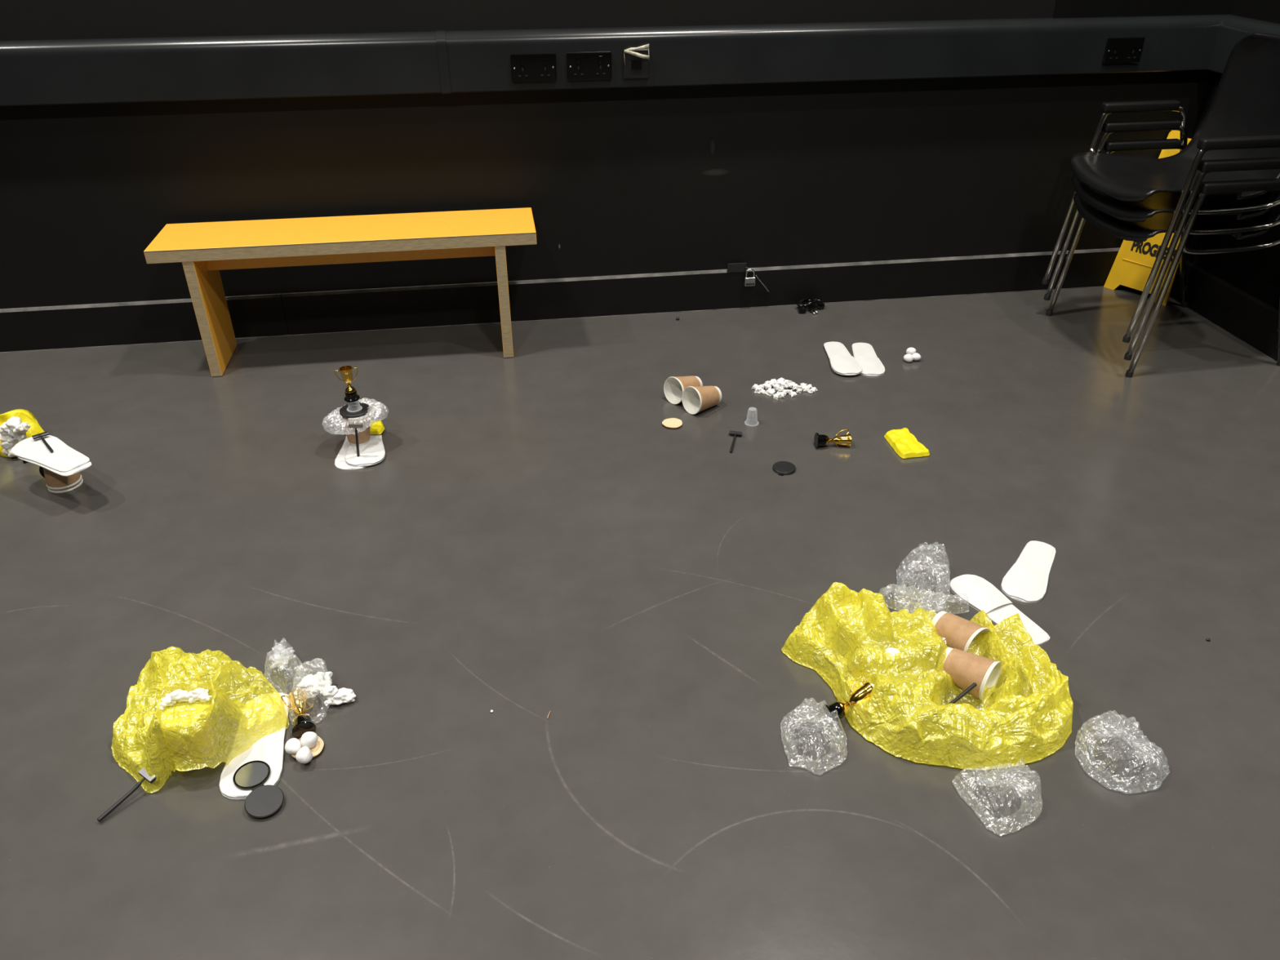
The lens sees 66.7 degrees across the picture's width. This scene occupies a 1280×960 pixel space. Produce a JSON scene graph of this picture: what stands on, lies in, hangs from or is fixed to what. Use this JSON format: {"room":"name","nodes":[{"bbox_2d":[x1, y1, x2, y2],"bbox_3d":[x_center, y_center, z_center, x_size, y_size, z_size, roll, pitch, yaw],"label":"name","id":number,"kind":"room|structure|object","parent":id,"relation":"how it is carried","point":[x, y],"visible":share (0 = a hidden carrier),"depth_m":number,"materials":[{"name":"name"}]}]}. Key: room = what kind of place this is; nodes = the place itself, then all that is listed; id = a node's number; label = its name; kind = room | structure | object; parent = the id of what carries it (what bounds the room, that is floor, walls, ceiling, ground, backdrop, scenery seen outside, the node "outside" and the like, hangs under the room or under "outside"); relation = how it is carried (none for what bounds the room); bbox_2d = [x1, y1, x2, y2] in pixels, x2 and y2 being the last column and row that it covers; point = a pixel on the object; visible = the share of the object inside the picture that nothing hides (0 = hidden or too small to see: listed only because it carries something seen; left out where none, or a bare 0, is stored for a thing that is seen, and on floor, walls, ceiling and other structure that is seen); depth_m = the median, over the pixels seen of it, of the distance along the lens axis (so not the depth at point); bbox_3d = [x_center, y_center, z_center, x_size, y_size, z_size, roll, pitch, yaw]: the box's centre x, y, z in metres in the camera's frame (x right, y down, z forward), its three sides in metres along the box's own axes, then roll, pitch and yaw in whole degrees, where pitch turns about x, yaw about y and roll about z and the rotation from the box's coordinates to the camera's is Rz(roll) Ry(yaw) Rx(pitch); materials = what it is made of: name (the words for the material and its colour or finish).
{"room":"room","nodes":[
{"label":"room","id":0,"kind":"room"},
{"bbox_2d":[0,0,1210,308],"bbox_3d":[-0.986,-2.803,2.341,6.500,5.200,0.100,-5,32,-7],"label":"wall","id":1,"kind":"structure","parent":0,"point":[650,180],"depth_m":3.44,"materials":[{"name":"black paint"}]},
{"bbox_2d":[0,31,441,106],"bbox_3d":[-2.372,-1.234,2.980,3.468,0.180,0.062,-5,32,-7],"label":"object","id":2,"kind":"structure","parent":1,"relation":"attached to","point":[177,68],"depth_m":3.08,"materials":[{"name":"grey plastic"}]},
{"bbox_2d":[435,30,451,93],"bbox_3d":[-0.647,-1.374,3.201,0.030,0.185,0.064,-5,32,-7],"label":"trim","id":3,"kind":"structure","parent":1,"relation":"attached to","point":[440,34],"depth_m":3.17,"materials":[{"name":"grey plastic"}]},
{"bbox_2d":[510,53,556,82],"bbox_3d":[-0.351,-1.364,3.216,0.148,0.086,0.016,-5,32,-7],"label":"power socket","id":4,"kind":"object","parent":1,"relation":"attached to","point":[530,67],"visible":1,"depth_m":3.21,"materials":[{"name":"black plastic"}]},
{"bbox_2d":[0,247,1122,352],"bbox_3d":[-0.975,-0.638,3.633,6.300,0.158,0.016,-5,32,-7],"label":"baseboard","id":5,"kind":"structure","parent":1,"relation":"attached to","point":[419,306],"depth_m":3.70,"materials":[{"name":"black paint"}]},
{"bbox_2d":[566,51,611,80],"bbox_3d":[-0.168,-1.379,3.239,0.148,0.086,0.016,-5,32,-7],"label":"power socket","id":6,"kind":"object","parent":1,"relation":"attached to","point":[595,65],"visible":1,"depth_m":3.24,"materials":[{"name":"black plastic"}]},
{"bbox_2d":[623,44,649,78],"bbox_3d":[-0.011,-1.399,3.250,0.086,0.108,0.024,-5,32,-7],"label":"outlet plate","id":7,"kind":"object","parent":1,"relation":"attached to","point":[636,60],"visible":1,"depth_m":3.25,"materials":[{"name":"black plastic"}]},
{"bbox_2d":[727,262,747,272],"bbox_3d":[0.376,-0.816,3.747,0.078,0.036,0.014,-5,32,-7],"label":"hasp","id":8,"kind":"object","parent":1,"relation":"attached to","point":[738,267],"visible":1,"depth_m":3.75,"materials":[{"name":"black metal"}]},
{"bbox_2d":[743,268,755,286],"bbox_3d":[0.426,-0.783,3.759,0.042,0.068,0.018,-5,32,-7],"label":"padlock","id":9,"kind":"object","parent":8,"relation":"hanging from","point":[748,281],"visible":1,"depth_m":3.76,"materials":[{"name":"metal"}]},
{"bbox_2d":[444,14,1225,93],"bbox_3d":[0.753,-1.490,3.382,2.810,0.180,0.062,-5,32,-7],"label":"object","id":10,"kind":"structure","parent":1,"relation":"attached to","point":[479,60],"depth_m":3.35,"materials":[{"name":"grey plastic"}]},
{"bbox_2d":[1102,36,1145,63],"bbox_3d":[1.733,-1.538,3.482,0.140,0.086,0.016,-5,32,-7],"label":"power socket","id":11,"kind":"object","parent":1,"relation":"attached to","point":[1117,50],"visible":1,"depth_m":3.48,"materials":[{"name":"black plastic"}]},
{"bbox_2d":[1053,0,1233,17],"bbox_3d":[1.800,-3.425,2.385,0.680,4.200,0.012,-5,32,-7],"label":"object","id":12,"kind":"structure","parent":1,"relation":"attached to","point":[1063,8],"depth_m":3.47,"materials":[{"name":"black"}]},
{"bbox_2d":[0,285,1279,959],"bbox_3d":[-0.514,1.079,1.142,6.500,0.100,6.332,-5,32,-7],"label":"floor","id":13,"kind":"structure","parent":0,"point":[530,538],"depth_m":2.21,"materials":[{"name":"concrete"}]},
{"bbox_2d":[4,448,15,457],"bbox_3d":[-1.842,-0.083,2.857,0.039,0.034,0.036,-5,32,-7],"label":"tuft","id":14,"kind":"object","parent":13,"relation":"on","point":[9,451],"visible":0.48,"depth_m":2.84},
{"bbox_2d":[0,440,15,449],"bbox_3d":[-1.848,-0.105,2.846,0.036,0.036,0.036,-5,32,-7],"label":"tuft","id":15,"kind":"object","parent":14,"relation":"on","point":[5,445],"visible":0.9,"depth_m":2.83,"materials":[{"name":"fabric"}]},
{"bbox_2d":[5,435,18,444],"bbox_3d":[-1.840,-0.122,2.845,0.043,0.037,0.040,27,41,36],"label":"tuft","id":16,"kind":"object","parent":15,"relation":"on","point":[10,439],"visible":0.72,"depth_m":2.83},
{"bbox_2d":[0,431,8,441],"bbox_3d":[-1.855,-0.133,2.833,0.038,0.038,0.044,27,41,36],"label":"tuft","id":17,"kind":"object","parent":16,"relation":"on","point":[2,435],"visible":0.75,"depth_m":2.82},
{"bbox_2d":[13,432,26,441],"bbox_3d":[-1.806,-0.127,2.834,0.034,0.032,0.036,-5,32,-7],"label":"tuft","id":18,"kind":"object","parent":16,"relation":"on","point":[23,436],"visible":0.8,"depth_m":2.82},
{"bbox_2d":[8,429,23,438],"bbox_3d":[-1.811,-0.137,2.822,0.032,0.032,0.036,24,39,33],"label":"tuft","id":19,"kind":"object","parent":18,"relation":"on","point":[11,433],"visible":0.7,"depth_m":2.81,"materials":[{"name":"fabric"}]},
{"bbox_2d":[4,416,22,431],"bbox_3d":[-1.805,-0.161,2.802,0.042,0.040,0.041,-5,32,-7],"label":"tuft","id":20,"kind":"object","parent":19,"relation":"on","point":[11,423],"visible":0.98,"depth_m":2.79,"materials":[{"name":"fabric"}]},
{"bbox_2d":[13,423,24,433],"bbox_3d":[-1.790,-0.148,2.800,0.029,0.030,0.027,-16,36,-24],"label":"tuft","id":21,"kind":"object","parent":19,"relation":"on","point":[20,428],"visible":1,"depth_m":2.79,"materials":[{"name":"fabric"}]},
{"bbox_2d":[22,422,30,432],"bbox_3d":[-1.785,-0.153,2.819,0.029,0.030,0.032,22,38,30],"label":"tuft","id":22,"kind":"object","parent":18,"relation":"on","point":[26,426],"visible":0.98,"depth_m":2.81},
{"bbox_3d":[-1.834,-0.141,2.830,0.027,0.024,0.027,-5,32,-7],"label":"tuft","id":23,"kind":"object","parent":16,"relation":"on","visible":0},
{"bbox_2d":[0,422,8,432],"bbox_3d":[-1.837,-0.150,2.821,0.034,0.035,0.034,2,32,3],"label":"tuft","id":24,"kind":"object","parent":23,"relation":"on","point":[3,428],"visible":0.62,"depth_m":2.81,"materials":[{"name":"fabric"}]},
{"bbox_2d":[0,408,44,457],"bbox_3d":[-1.907,-0.141,2.864,0.302,0.135,0.090,-5,32,-7],"label":"sheet","id":25,"kind":"object","parent":13,"relation":"on","point":[25,415],"visible":0.34,"depth_m":2.87,"materials":[{"name":"plastic"}]},
{"bbox_2d":[47,478,83,493],"bbox_3d":[-1.621,-0.031,2.717,0.090,0.107,0.090,-18,36,-26],"label":"paper cup","id":26,"kind":"object","parent":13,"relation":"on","point":[67,490],"visible":0.22,"depth_m":2.71,"materials":[{"name":"paper"}]},
{"bbox_2d":[43,467,81,489],"bbox_3d":[-1.621,-0.041,2.711,0.090,0.107,0.090,-5,32,-7],"label":"paper cup","id":27,"kind":"object","parent":26,"relation":"in","point":[54,481],"visible":0.48,"depth_m":2.70,"materials":[{"name":"paper"}]},
{"bbox_2d":[15,455,91,475],"bbox_3d":[-1.591,-0.064,2.641,0.260,0.004,0.115,20,37,28],"label":"slipper","id":28,"kind":"object","parent":27,"relation":"on","point":[88,464],"visible":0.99,"depth_m":2.59,"materials":[{"name":"white fabric"}]},
{"bbox_2d":[11,435,89,471],"bbox_3d":[-1.603,-0.074,2.647,0.260,0.004,0.115,19,37,27],"label":"slipper","id":29,"kind":"object","parent":28,"relation":"on","point":[64,458],"visible":0.98,"depth_m":2.64,"materials":[{"name":"white fabric"}]},
{"bbox_2d":[31,431,53,452],"bbox_3d":[-1.633,-0.102,2.673,0.040,0.012,0.113,-26,40,-35],"label":"razor","id":30,"kind":"object","parent":29,"relation":"on","point":[41,435],"visible":1,"depth_m":2.69,"materials":[{"name":"metal"}]},
{"bbox_2d":[97,767,156,822],"bbox_3d":[-0.953,0.585,1.799,0.040,0.030,0.111,20,37,29],"label":"razor","id":31,"kind":"object","parent":13,"relation":"on","point":[142,772],"visible":1,"depth_m":1.80,"materials":[{"name":"plastic"}]},
{"bbox_2d":[111,646,288,793],"bbox_3d":[-0.889,0.421,1.959,0.341,0.139,0.390,-5,32,-7],"label":"plastic bag","id":32,"kind":"object","parent":13,"relation":"on","point":[184,735],"visible":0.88,"depth_m":1.88,"materials":[{"name":"plastic"}]},
{"bbox_2d":[155,697,173,707],"bbox_3d":[-0.909,0.425,1.861,0.030,0.020,0.019,-5,32,-7],"label":"tuft","id":33,"kind":"object","parent":32,"relation":"in","point":[167,702],"visible":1,"depth_m":1.85,"materials":[{"name":"fabric"}]},
{"bbox_2d":[169,688,187,702],"bbox_3d":[-0.889,0.416,1.869,0.039,0.027,0.023,-5,32,-7],"label":"tuft","id":34,"kind":"object","parent":32,"relation":"on","point":[179,694],"visible":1,"depth_m":1.86,"materials":[{"name":"fabric"}]},
{"bbox_2d":[187,690,199,702],"bbox_3d":[-0.861,0.418,1.871,0.032,0.020,0.022,-13,34,-20],"label":"tuft","id":35,"kind":"object","parent":32,"relation":"in","point":[191,695],"visible":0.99,"depth_m":1.86,"materials":[{"name":"fabric"}]},
{"bbox_2d":[191,687,208,701],"bbox_3d":[-0.849,0.413,1.875,0.033,0.024,0.022,-5,32,-7],"label":"tuft","id":36,"kind":"object","parent":32,"relation":"in","point":[200,691],"visible":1,"depth_m":1.87,"materials":[{"name":"fabric"}]},
{"bbox_2d":[198,693,212,702],"bbox_3d":[-0.836,0.419,1.871,0.024,0.018,0.015,-5,32,-7],"label":"tuft","id":37,"kind":"object","parent":32,"relation":"in","point":[202,699],"visible":1,"depth_m":1.87,"materials":[{"name":"fabric"}]},
{"bbox_2d":[219,763,282,799],"bbox_3d":[-0.760,0.524,1.927,0.113,0.004,0.270,-6,33,-9],"label":"slipper","id":38,"kind":"object","parent":13,"relation":"on","point":[223,794],"visible":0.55,"depth_m":1.82,"materials":[{"name":"white fabric"}]},
{"bbox_2d":[219,693,289,797],"bbox_3d":[-0.754,0.519,1.925,0.113,0.004,0.270,-4,32,-6],"label":"slipper","id":39,"kind":"object","parent":38,"relation":"on","point":[268,748],"visible":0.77,"depth_m":1.90,"materials":[{"name":"white fabric"}]},
{"bbox_2d":[232,760,284,817],"bbox_3d":[-0.716,0.578,1.823,0.069,0.013,0.142,-21,38,-29],"label":"mirror","id":40,"kind":"object","parent":39,"relation":"on","point":[264,801],"visible":1,"depth_m":1.81,"materials":[{"name":"black plastic"}]},
{"bbox_2d":[269,657,288,671],"bbox_3d":[-0.772,0.395,2.084,0.033,0.021,0.033,13,35,20],"label":"tuft","id":41,"kind":"object","parent":13,"relation":"on","point":[281,663],"visible":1,"depth_m":2.08,"materials":[{"name":"fabric"}]},
{"bbox_2d":[280,688,315,739],"bbox_3d":[-0.687,0.473,1.970,0.064,0.047,0.105,-12,34,-19],"label":"trophy cup","id":42,"kind":"object","parent":13,"relation":"on","point":[302,723],"visible":0.98,"depth_m":1.97,"materials":[{"name":"gold metal"}]},
{"bbox_2d":[288,688,307,714],"bbox_3d":[-0.696,0.459,1.988,0.038,0.038,0.054,9,27,-31],"label":"bowl","id":43,"kind":"object","parent":42,"relation":"on","point":[298,700],"depth_m":1.98,"materials":[{"name":"gold metal"}]},
{"bbox_2d":[295,746,312,764],"bbox_3d":[-0.648,0.531,1.879,0.031,0.029,0.033,12,34,18],"label":"ball","id":44,"kind":"object","parent":13,"relation":"on","point":[304,755],"visible":1,"depth_m":1.87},
{"bbox_2d":[291,735,324,760],"bbox_3d":[-0.655,0.529,1.917,0.063,0.007,0.063,13,35,20],"label":"wood slice","id":45,"kind":"object","parent":13,"relation":"on","point":[317,749],"visible":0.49,"depth_m":1.91,"materials":[{"name":"beige wood"}]},
{"bbox_2d":[284,737,301,754],"bbox_3d":[-0.677,0.521,1.899,0.030,0.031,0.033,-5,32,-7],"label":"ball","id":46,"kind":"object","parent":45,"relation":"on","point":[292,746],"visible":0.96,"depth_m":1.89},
{"bbox_2d":[300,731,318,748],"bbox_3d":[-0.650,0.511,1.910,0.032,0.031,0.030,-5,32,-7],"label":"ball","id":47,"kind":"object","parent":45,"relation":"on","point":[309,739],"visible":0.98,"depth_m":1.90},
{"bbox_2d":[326,688,342,705],"bbox_3d":[-0.629,0.452,2.021,0.035,0.027,0.034,10,34,16],"label":"tuft","id":48,"kind":"object","parent":13,"relation":"on","point":[335,699],"visible":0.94,"depth_m":2.01,"materials":[{"name":"fabric"}]},
{"bbox_2d":[320,685,337,697],"bbox_3d":[-0.644,0.438,2.015,0.029,0.022,0.032,27,41,36],"label":"tuft","id":49,"kind":"object","parent":48,"relation":"on","point":[331,691],"visible":1,"depth_m":2.01,"materials":[{"name":"fabric"}]},
{"bbox_2d":[143,207,537,376],"bbox_3d":[-0.978,-0.657,3.388,1.238,0.448,0.283,-5,32,-7],"label":"bench","id":50,"kind":"object","parent":13,"relation":"on","point":[203,249],"visible":1,"depth_m":3.25,"materials":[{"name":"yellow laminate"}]},
{"bbox_2d":[333,687,353,703],"bbox_3d":[-0.616,0.449,2.026,0.042,0.027,0.032,6,33,10],"label":"tuft","id":51,"kind":"object","parent":13,"relation":"on","point":[345,693],"visible":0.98,"depth_m":2.02,"materials":[{"name":"fabric"}]},
{"bbox_2d":[342,691,355,703],"bbox_3d":[-0.611,0.453,2.025,0.041,0.020,0.029,-5,32,-7],"label":"tuft","id":52,"kind":"object","parent":13,"relation":"on","point":[353,695],"visible":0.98,"depth_m":2.02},
{"bbox_2d":[334,435,369,470],"bbox_3d":[-0.848,-0.103,2.925,0.115,0.004,0.270,-4,32,-6],"label":"slipper","id":53,"kind":"object","parent":13,"relation":"on","point":[340,461],"visible":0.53,"depth_m":2.85,"materials":[{"name":"white fabric"}]},
{"bbox_2d":[345,433,385,466],"bbox_3d":[-0.825,-0.114,2.928,0.115,0.009,0.270,-6,33,-10],"label":"slipper","id":54,"kind":"object","parent":53,"relation":"on","point":[373,452],"visible":0.67,"depth_m":2.86,"materials":[{"name":"white fabric"}]},
{"bbox_2d":[322,397,388,446],"bbox_3d":[-0.841,-0.166,2.892,0.191,0.126,0.156,-5,32,-7],"label":"bubble wrap","id":55,"kind":"object","parent":54,"relation":"on","point":[364,437],"depth_m":2.87,"materials":[{"name":"plastic"}]},
{"bbox_2d":[339,402,369,418],"bbox_3d":[-0.842,-0.204,2.865,0.087,0.010,0.093,12,34,19],"label":"mirror","id":56,"kind":"object","parent":55,"relation":"on","point":[355,410],"visible":0.98,"depth_m":2.86,"materials":[{"name":"black plastic"}]},
{"bbox_3d":[-0.841,-0.224,2.856,0.045,0.032,0.045,-5,32,-7],"label":"clear cup","id":57,"kind":"object","parent":56,"relation":"on","visible":0},
{"bbox_2d":[333,365,359,402],"bbox_3d":[-0.845,-0.279,2.820,0.049,0.100,0.048,16,35,23],"label":"trophy cup","id":58,"kind":"object","parent":57,"relation":"on","point":[351,396],"visible":1,"depth_m":2.81,"materials":[{"name":"gold metal"}]},
{"bbox_2d":[338,365,352,384],"bbox_3d":[-0.845,-0.299,2.807,0.037,0.051,0.037,-10,33,-12],"label":"bowl","id":59,"kind":"object","parent":58,"relation":"on","point":[346,372],"depth_m":2.80,"materials":[{"name":"gold metal"}]},
{"bbox_2d":[348,422,363,456],"bbox_3d":[-0.816,-0.117,2.818,0.040,0.114,0.016,-5,32,-7],"label":"razor","id":60,"kind":"object","parent":54,"relation":"on","point":[355,425],"visible":1,"depth_m":2.80,"materials":[{"name":"metal"}]},
{"bbox_2d":[369,420,385,434],"bbox_3d":[-0.838,-0.163,2.990,0.104,0.012,0.088,-5,32,-7],"label":"sheet","id":61,"kind":"object","parent":54,"relation":"on","point":[377,428],"visible":0.41,"depth_m":2.98,"materials":[{"name":"plastic"}]},
{"bbox_2d":[662,417,682,429],"bbox_3d":[0.102,-0.175,3.037,0.063,0.007,0.063,-15,35,-22],"label":"wood slice","id":62,"kind":"object","parent":13,"relation":"on","point":[670,423],"visible":1,"depth_m":3.03,"materials":[{"name":"beige wood"}]},
{"bbox_2d":[663,375,702,404],"bbox_3d":[0.146,-0.306,3.168,0.116,0.090,0.090,-26,40,-35],"label":"paper cup","id":63,"kind":"object","parent":13,"relation":"on","point":[673,387],"visible":0.77,"depth_m":3.17,"materials":[{"name":"paper"}]},
{"bbox_2d":[681,386,721,414],"bbox_3d":[0.203,-0.268,3.107,0.116,0.090,0.090,-23,39,-31],"label":"paper cup","id":64,"kind":"object","parent":13,"relation":"on","point":[695,399],"visible":1,"depth_m":3.10,"materials":[{"name":"paper"}]},
{"bbox_2d":[728,430,742,452],"bbox_3d":[0.282,-0.115,2.933,0.040,0.012,0.113,7,33,10],"label":"razor","id":65,"kind":"object","parent":13,"relation":"on","point":[731,433],"visible":1,"depth_m":2.96,"materials":[{"name":"black plastic"}]},
{"bbox_2d":[773,461,795,475],"bbox_3d":[0.416,-0.034,2.809,0.066,0.009,0.070,12,34,19],"label":"mirror","id":66,"kind":"object","parent":13,"relation":"on","point":[782,468],"visible":1,"depth_m":2.80,"materials":[{"name":"black plastic"}]},
{"bbox_2d":[795,298,825,314],"bbox_3d":[0.674,-0.684,3.814,0.118,0.037,0.096,-5,32,-7],"label":"cable bundle","id":67,"kind":"object","parent":13,"relation":"on","point":[803,304],"visible":1,"depth_m":3.81,"materials":[{"name":"black plastic"}]},
{"bbox_2d":[813,428,851,448],"bbox_3d":[0.578,-0.117,2.916,0.105,0.055,0.047,-2,32,-3],"label":"trophy cup","id":68,"kind":"object","parent":13,"relation":"on","point":[820,440],"visible":1,"depth_m":2.90,"materials":[{"name":"gold plastic"}]},
{"bbox_2d":[832,434,851,446],"bbox_3d":[0.603,-0.119,2.917,0.054,0.038,0.038,0,-6,-4],"label":"bowl","id":69,"kind":"object","parent":68,"relation":"on","point":[841,440],"depth_m":2.90,"materials":[{"name":"gold metal"}]},
{"bbox_2d":[823,341,862,375],"bbox_3d":[0.703,-0.433,3.423,0.103,0.012,0.269,-5,32,-7],"label":"slipper","id":70,"kind":"object","parent":13,"relation":"on","point":[842,362],"visible":1,"depth_m":3.39,"materials":[{"name":"white fabric"}]},
{"bbox_2d":[852,342,884,376],"bbox_3d":[0.801,-0.432,3.438,0.103,0.012,0.270,2,32,3],"label":"slipper","id":71,"kind":"object","parent":13,"relation":"on","point":[864,354],"visible":0.98,"depth_m":3.41,"materials":[{"name":"white fabric"}]},
{"bbox_2d":[884,427,929,458],"bbox_3d":[0.802,-0.116,2.927,0.097,0.020,0.163,-5,32,-7],"label":"sheet","id":72,"kind":"object","parent":13,"relation":"on","point":[904,443],"visible":1,"depth_m":2.90,"materials":[{"name":"plastic"}]},
{"bbox_2d":[903,353,913,362],"bbox_3d":[0.944,-0.429,3.419,0.033,0.028,0.033,-5,32,-7],"label":"ball","id":73,"kind":"object","parent":13,"relation":"on","point":[908,357],"visible":1,"depth_m":3.41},
{"bbox_2d":[906,347,915,354],"bbox_3d":[0.966,-0.457,3.463,0.034,0.029,0.032,-5,32,-7],"label":"ball","id":74,"kind":"object","parent":13,"relation":"on","point":[910,350],"visible":0.81,"depth_m":3.45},
{"bbox_2d":[911,352,920,360],"bbox_3d":[0.973,-0.433,3.427,0.034,0.028,0.033,-5,32,-7],"label":"ball","id":75,"kind":"object","parent":13,"relation":"on","point":[917,357],"visible":0.99,"depth_m":3.42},
{"bbox_2d":[781,582,1073,770],"bbox_3d":[0.609,0.373,2.045,0.552,0.132,0.506,-5,32,-7],"label":"sheet","id":76,"kind":"object","parent":13,"relation":"on","point":[845,637],"visible":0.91,"depth_m":1.98,"materials":[{"name":"plastic"}]},
{"bbox_2d":[884,647,899,653],"bbox_3d":[0.528,0.363,2.031,0.032,0.025,0.032,-5,32,-7],"label":"ball","id":77,"kind":"object","parent":76,"relation":"on","point":[890,650],"visible":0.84,"depth_m":2.02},
{"bbox_2d":[932,610,991,656],"bbox_3d":[0.693,0.335,2.118,0.090,0.090,0.110,-22,38,-30],"label":"paper cup","id":78,"kind":"object","parent":76,"relation":"in","point":[957,632],"visible":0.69,"depth_m":2.10,"materials":[{"name":"paper"}]},
{"bbox_2d":[948,682,977,703],"bbox_3d":[0.629,0.433,1.931,0.113,0.022,0.040,-21,38,-30],"label":"razor","id":79,"kind":"object","parent":76,"relation":"in","point":[972,686],"visible":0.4,"depth_m":1.94,"materials":[{"name":"plastic"}]},
{"bbox_2d":[942,647,1001,702],"bbox_3d":[0.678,0.394,2.013,0.110,0.090,0.090,25,40,34],"label":"paper cup","id":80,"kind":"object","parent":76,"relation":"in","point":[965,668],"visible":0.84,"depth_m":1.99,"materials":[{"name":"paper"}]},
{"bbox_2d":[949,574,1049,644],"bbox_3d":[0.839,0.298,2.276,0.103,0.012,0.270,-15,35,-23],"label":"slipper","id":81,"kind":"object","parent":13,"relation":"on","point":[975,591],"visible":0.9,"depth_m":2.29,"materials":[{"name":"white fabric"}]},
{"bbox_2d":[1000,540,1055,603],"bbox_3d":[0.961,0.218,2.403,0.101,0.012,0.269,15,35,23],"label":"slipper","id":82,"kind":"object","parent":13,"relation":"on","point":[1026,580],"visible":1,"depth_m":2.38,"materials":[{"name":"white fabric"}]},
{"bbox_2d":[1103,130,1191,306],"bbox_3d":[2.088,-1.049,3.835,0.209,0.636,0.264,-22,38,-31],"label":"sign","id":83,"kind":"object","parent":13,"relation":"on","point":[1134,262],"visible":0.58,"depth_m":3.91,"materials":[{"name":"yellow plastic"}]},
{"bbox_2d":[1045,138,1279,377],"bbox_3d":[1.881,-0.893,3.352,0.661,0.885,0.567,-5,32,-7],"label":"chair","id":84,"kind":"object","parent":13,"relation":"on","point":[1158,223],"visible":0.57,"depth_m":3.23,"materials":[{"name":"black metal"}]},
{"bbox_2d":[1044,119,1279,360],"bbox_3d":[1.857,-0.947,3.313,0.661,0.885,0.567,-5,32,-7],"label":"chair","id":85,"kind":"object","parent":84,"relation":"on","point":[1159,202],"visible":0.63,"depth_m":3.20,"materials":[{"name":"black plastic"}]},
{"bbox_2d":[1041,31,1279,342],"bbox_3d":[1.833,-1.001,3.275,0.661,0.885,0.567,-5,32,-7],"label":"chair","id":86,"kind":"object","parent":85,"relation":"on","point":[1242,120],"visible":0.91,"depth_m":3.24,"materials":[{"name":"black plastic"}]},
{"bbox_3d":[-0.759,0.387,2.075,0.102,0.078,0.181,-5,32,-7],"label":"cap","id":87,"kind":"object","parent":13,"relation":"on","visible":0},
{"bbox_2d":[268,653,280,662],"bbox_3d":[-0.787,0.386,2.102,0.031,0.017,0.025,-5,32,-7],"label":"tuft","id":88,"kind":"object","parent":87,"relation":"on","point":[275,655],"visible":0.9,"depth_m":2.10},
{"bbox_2d":[271,644,285,653],"bbox_3d":[-0.789,0.370,2.126,0.026,0.019,0.029,22,38,31],"label":"tuft","id":89,"kind":"object","parent":87,"relation":"on","point":[277,648],"visible":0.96,"depth_m":2.12,"materials":[{"name":"fabric"}]},
{"bbox_2d":[276,648,293,659],"bbox_3d":[-0.771,0.380,2.104,0.034,0.024,0.034,-26,41,-35],"label":"tuft","id":90,"kind":"object","parent":87,"relation":"on","point":[285,654],"visible":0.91,"depth_m":2.10,"materials":[{"name":"fabric"}]},
{"bbox_3d":[-0.689,0.428,2.009,0.087,0.079,0.137,-5,32,-7],"label":"cap","id":91,"kind":"object","parent":13,"relation":"on","visible":0},
{"bbox_2d":[297,673,319,688],"bbox_3d":[-0.685,0.423,2.031,0.045,0.029,0.044,6,33,9],"label":"tuft","id":92,"kind":"object","parent":91,"relation":"on","point":[308,680],"visible":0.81,"depth_m":2.02,"materials":[{"name":"fabric"}]},
{"bbox_2d":[304,685,319,698],"bbox_3d":[-0.681,0.441,2.011,0.035,0.021,0.029,-16,35,-23],"label":"tuft","id":93,"kind":"object","parent":91,"relation":"on","point":[309,695],"visible":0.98,"depth_m":2.01,"materials":[{"name":"fabric"}]},
{"bbox_2d":[308,674,332,693],"bbox_3d":[-0.666,0.427,2.023,0.049,0.030,0.045,-5,32,-7],"label":"tuft","id":94,"kind":"object","parent":91,"relation":"on","point":[320,683],"visible":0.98,"depth_m":2.01,"materials":[{"name":"fabric"}]},
{"bbox_2d":[316,671,333,680],"bbox_3d":[-0.668,0.416,2.047,0.039,0.024,0.032,-5,32,-7],"label":"tuft","id":95,"kind":"object","parent":91,"relation":"on","point":[327,675],"visible":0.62,"depth_m":2.05,"materials":[{"name":"fabric"}]},
{"bbox_3d":[0.345,0.491,1.923,0.133,0.062,0.183,-5,32,-7],"label":"cap","id":96,"kind":"object","parent":13,"relation":"on","visible":0},
{"bbox_2d":[822,675,873,725],"bbox_3d":[0.425,0.450,1.971,0.111,0.072,0.060,-10,34,-16],"label":"trophy cup","id":97,"kind":"object","parent":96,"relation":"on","point":[837,710],"visible":0.81,"depth_m":1.96,"materials":[{"name":"gold metal"}]},
{"bbox_2d":[848,681,873,705],"bbox_3d":[0.448,0.439,1.971,0.054,0.038,0.038,-28,67,-9],"label":"bowl","id":98,"kind":"object","parent":97,"relation":"on","point":[864,692],"depth_m":1.96,"materials":[{"name":"gold metal"}]},
{"bbox_2d":[1186,0,1279,310],"bbox_3d":[2.655,-1.397,0.097,0.100,5.200,6.232,-5,32,-7],"label":"wall","id":99,"kind":"structure","parent":0,"point":[1256,273],"depth_m":3.52,"materials":[{"name":"paint"}]},
{"bbox_2d":[1168,259,1279,362],"bbox_3d":[2.594,0.720,1.466,0.016,0.158,6.115,-5,32,-7],"label":"baseboard","id":100,"kind":"structure","parent":99,"relation":"attached to","point":[1247,317],"depth_m":3.61,"materials":[{"name":"black paint"}]},
{"bbox_2d":[1207,14,1279,74],"bbox_3d":[2.569,-0.005,1.016,0.062,0.180,6.132,-5,32,-7],"label":"trim","id":101,"kind":"structure","parent":99,"relation":"attached to","point":[1233,28],"depth_m":3.46,"materials":[{"name":"grey plastic"}]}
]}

